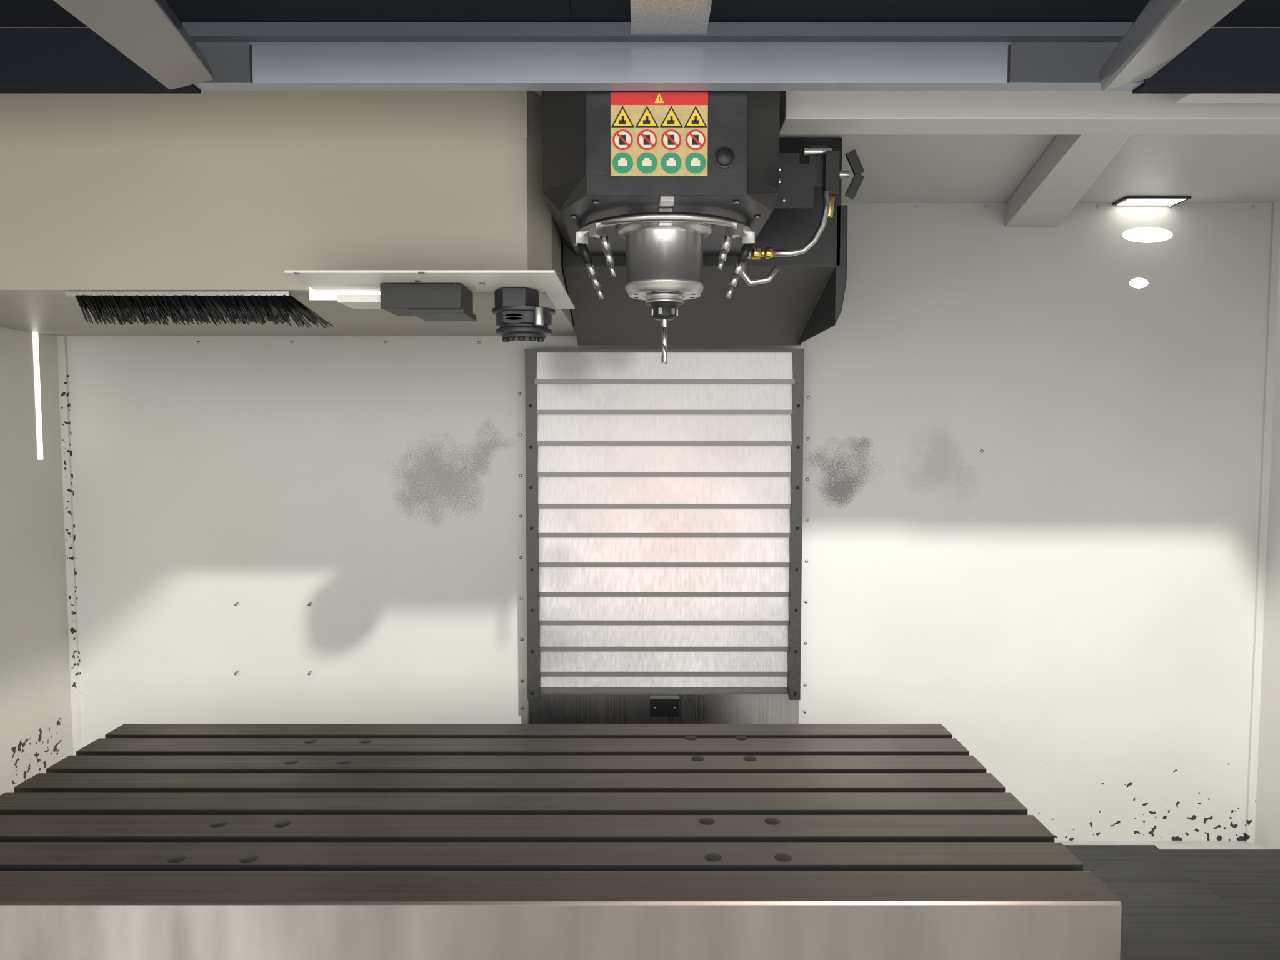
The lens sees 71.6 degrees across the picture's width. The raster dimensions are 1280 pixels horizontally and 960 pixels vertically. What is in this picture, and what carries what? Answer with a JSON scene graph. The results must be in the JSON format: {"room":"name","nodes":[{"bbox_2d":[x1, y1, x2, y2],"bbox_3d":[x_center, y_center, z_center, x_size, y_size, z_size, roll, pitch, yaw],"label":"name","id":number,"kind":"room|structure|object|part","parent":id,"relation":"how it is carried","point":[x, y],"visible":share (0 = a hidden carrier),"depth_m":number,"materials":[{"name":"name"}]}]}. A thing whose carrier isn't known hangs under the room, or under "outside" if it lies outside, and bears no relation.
{"room":"cnc machine interior","nodes":[
{"label":"cnc machine interior","id":0,"kind":"room"},
{"bbox_2d":[0,326,73,794],"bbox_3d":[-1.481,0.203,0.959,0.041,1.692,2.690,0,3,0],"label":"wall","id":1,"kind":"structure","parent":0,"point":[36,725],"depth_m":2.13,"materials":[{"name":"white paint"}]},
{"bbox_2d":[0,26,1279,203],"bbox_3d":[0.066,-0.676,1.733,3.136,0.030,1.038,0,3,0],"label":"ceiling","id":2,"kind":"structure","parent":0,"point":[898,168],"depth_m":1.91,"materials":[{"name":"white paint"}]},
{"bbox_2d":[53,0,213,89],"bbox_3d":[-0.488,-0.443,0.885,0.064,0.207,0.673,-1,4,-21],"label":"roof beam","id":3,"kind":"structure","parent":2,"relation":"attached to","point":[149,33],"depth_m":0.81,"materials":[{"name":"grey metal"}]},
{"bbox_2d":[0,0,573,26],"bbox_3d":[-0.776,-0.579,0.390,1.368,0.020,1.648,0,3,0],"label":"ceiling panel","id":4,"kind":"object","parent":2,"relation":"attached to","point":[13,13],"visible":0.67,"depth_m":1.17,"materials":[{"name":"black paint"}]},
{"bbox_2d":[541,90,864,345],"bbox_3d":[0.126,-0.478,1.695,0.551,0.359,0.878,0,3,0],"label":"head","id":5,"kind":"object","parent":2,"relation":"attached to","point":[755,247],"visible":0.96,"depth_m":1.46},
{"bbox_2d":[610,91,708,176],"bbox_3d":[0.027,-0.491,1.260,0.138,0.117,0.003,0,3,0],"label":"warning label","id":6,"kind":"object","parent":5,"relation":"attached to","point":[653,134],"visible":1,"depth_m":1.26,"materials":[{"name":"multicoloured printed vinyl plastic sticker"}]},
{"bbox_2d":[645,293,683,363],"bbox_3d":[0.041,-0.251,1.488,0.064,0.112,0.064,0,3,0],"label":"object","id":7,"kind":"object","parent":5,"relation":"attached to","point":[664,306],"visible":1,"depth_m":1.47,"materials":[{"name":"metal"}]},
{"bbox_2d":[779,90,1279,134],"bbox_3d":[0.913,-0.611,1.455,1.360,0.063,0.079,0,3,0],"label":"ceiling beam","id":8,"kind":"structure","parent":2,"relation":"attached to","point":[802,112],"depth_m":1.42,"materials":[{"name":"white metal"}]},
{"bbox_2d":[1005,134,1131,226],"bbox_3d":[0.897,-0.638,1.854,0.294,0.057,0.718,0,3,0],"label":"ceiling beam","id":9,"kind":"structure","parent":2,"relation":"attached to","point":[1070,165],"depth_m":1.81,"materials":[{"name":"white metal"}]},
{"bbox_2d":[1112,196,1191,204],"bbox_3d":[1.254,-0.684,2.176,0.157,0.005,0.066,0,3,0],"label":"work light","id":10,"kind":"object","parent":2,"relation":"attached to","point":[1128,200],"depth_m":2.17,"materials":[{"name":"white plastic"}]},
{"bbox_2d":[1099,0,1244,90],"bbox_3d":[0.520,-0.443,0.885,0.063,0.198,0.679,1,4,23],"label":"roof beam","id":11,"kind":"structure","parent":2,"relation":"attached to","point":[1163,29],"depth_m":0.81,"materials":[{"name":"grey metal"}]},
{"bbox_2d":[0,21,1279,93],"bbox_3d":[0.066,-0.580,1.222,3.053,0.076,0.050,0,3,0],"label":"header beam","id":12,"kind":"structure","parent":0,"point":[239,55],"depth_m":1.22,"materials":[{"name":"grey metal"}]},
{"bbox_2d":[56,202,1279,841],"bbox_3d":[0.066,0.124,2.275,3.156,1.692,0.053,0,3,0],"label":"wall","id":13,"kind":"structure","parent":0,"point":[1035,482],"depth_m":2.26,"materials":[{"name":"white paint"}]},
{"bbox_2d":[0,90,576,341],"bbox_3d":[-0.792,-0.452,1.747,1.336,0.416,0.955,0,3,0],"label":"machine housing","id":14,"kind":"object","parent":13,"relation":"attached to","point":[382,213],"visible":1,"depth_m":1.46,"materials":[{"name":"white paint"}]},
{"bbox_2d":[64,291,333,328],"bbox_3d":[-0.738,-0.285,1.490,0.444,0.060,0.041,0,3,0],"label":"brush","id":15,"kind":"object","parent":14,"relation":"hanging from","point":[181,305],"visible":1,"depth_m":1.48,"materials":[{"name":"plastic"}]},
{"bbox_3d":[-0.335,-0.295,1.482,0.424,0.057,0.406,0,3,0],"label":"shutter plate","id":16,"kind":"part","parent":14,"relation":"part of","materials":[{"name":"paint"}]},
{"bbox_3d":[-0.191,-0.268,1.456,0.104,0.083,0.104,0,3,0],"label":"gripper arm","id":17,"kind":"part","parent":14,"relation":"part of","materials":[{"name":"grey metal"}]},
{"bbox_2d":[525,348,804,723],"bbox_3d":[0.060,0.309,2.239,0.684,1.266,0.065,0,3,0],"label":"cover","id":18,"kind":"object","parent":13,"relation":"attached to","point":[664,501],"visible":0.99,"depth_m":2.22,"materials":[{"name":"silver metal"}]},
{"bbox_2d":[570,0,1279,34],"bbox_3d":[0.485,-0.570,0.390,1.150,0.039,1.648,0,3,0],"label":"skylight panel","id":19,"kind":"object","parent":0,"point":[646,17],"depth_m":1.16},
{"bbox_2d":[1054,840,1264,849],"bbox_3d":[0.066,1.033,1.009,3.136,0.030,2.690,0,3,0],"label":"floor","id":20,"kind":"structure","parent":0,"point":[1160,844],"depth_m":2.29,"materials":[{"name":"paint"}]},
{"bbox_2d":[0,723,1121,959],"bbox_3d":[-0.230,0.763,1.557,1.748,0.442,0.718,0,3,0],"label":"table","id":21,"kind":"object","parent":20,"relation":"on","point":[149,841],"visible":1,"depth_m":1.32,"materials":[{"name":"metal"}]},
{"bbox_2d":[1063,845,1279,959],"bbox_3d":[1.119,0.825,1.322,0.947,0.348,0.499,0,3,0],"label":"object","id":22,"kind":"structure","parent":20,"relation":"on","point":[1177,904],"depth_m":1.39,"materials":[{"name":"black metal"}]},
{"bbox_2d":[1254,253,1279,849],"bbox_3d":[1.614,0.203,0.959,0.040,1.692,2.690,0,3,0],"label":"wall","id":23,"kind":"structure","parent":0,"point":[1267,835],"depth_m":2.24,"materials":[{"name":"white paint"}]},
{"bbox_2d":[1174,93,1279,103],"bbox_3d":[1.208,-0.605,1.307,0.770,0.058,0.118,0,3,0],"label":"trim","id":24,"kind":"structure","parent":23,"relation":"attached to","point":[1179,98],"depth_m":1.35,"materials":[{"name":"white metal"}]}
]}

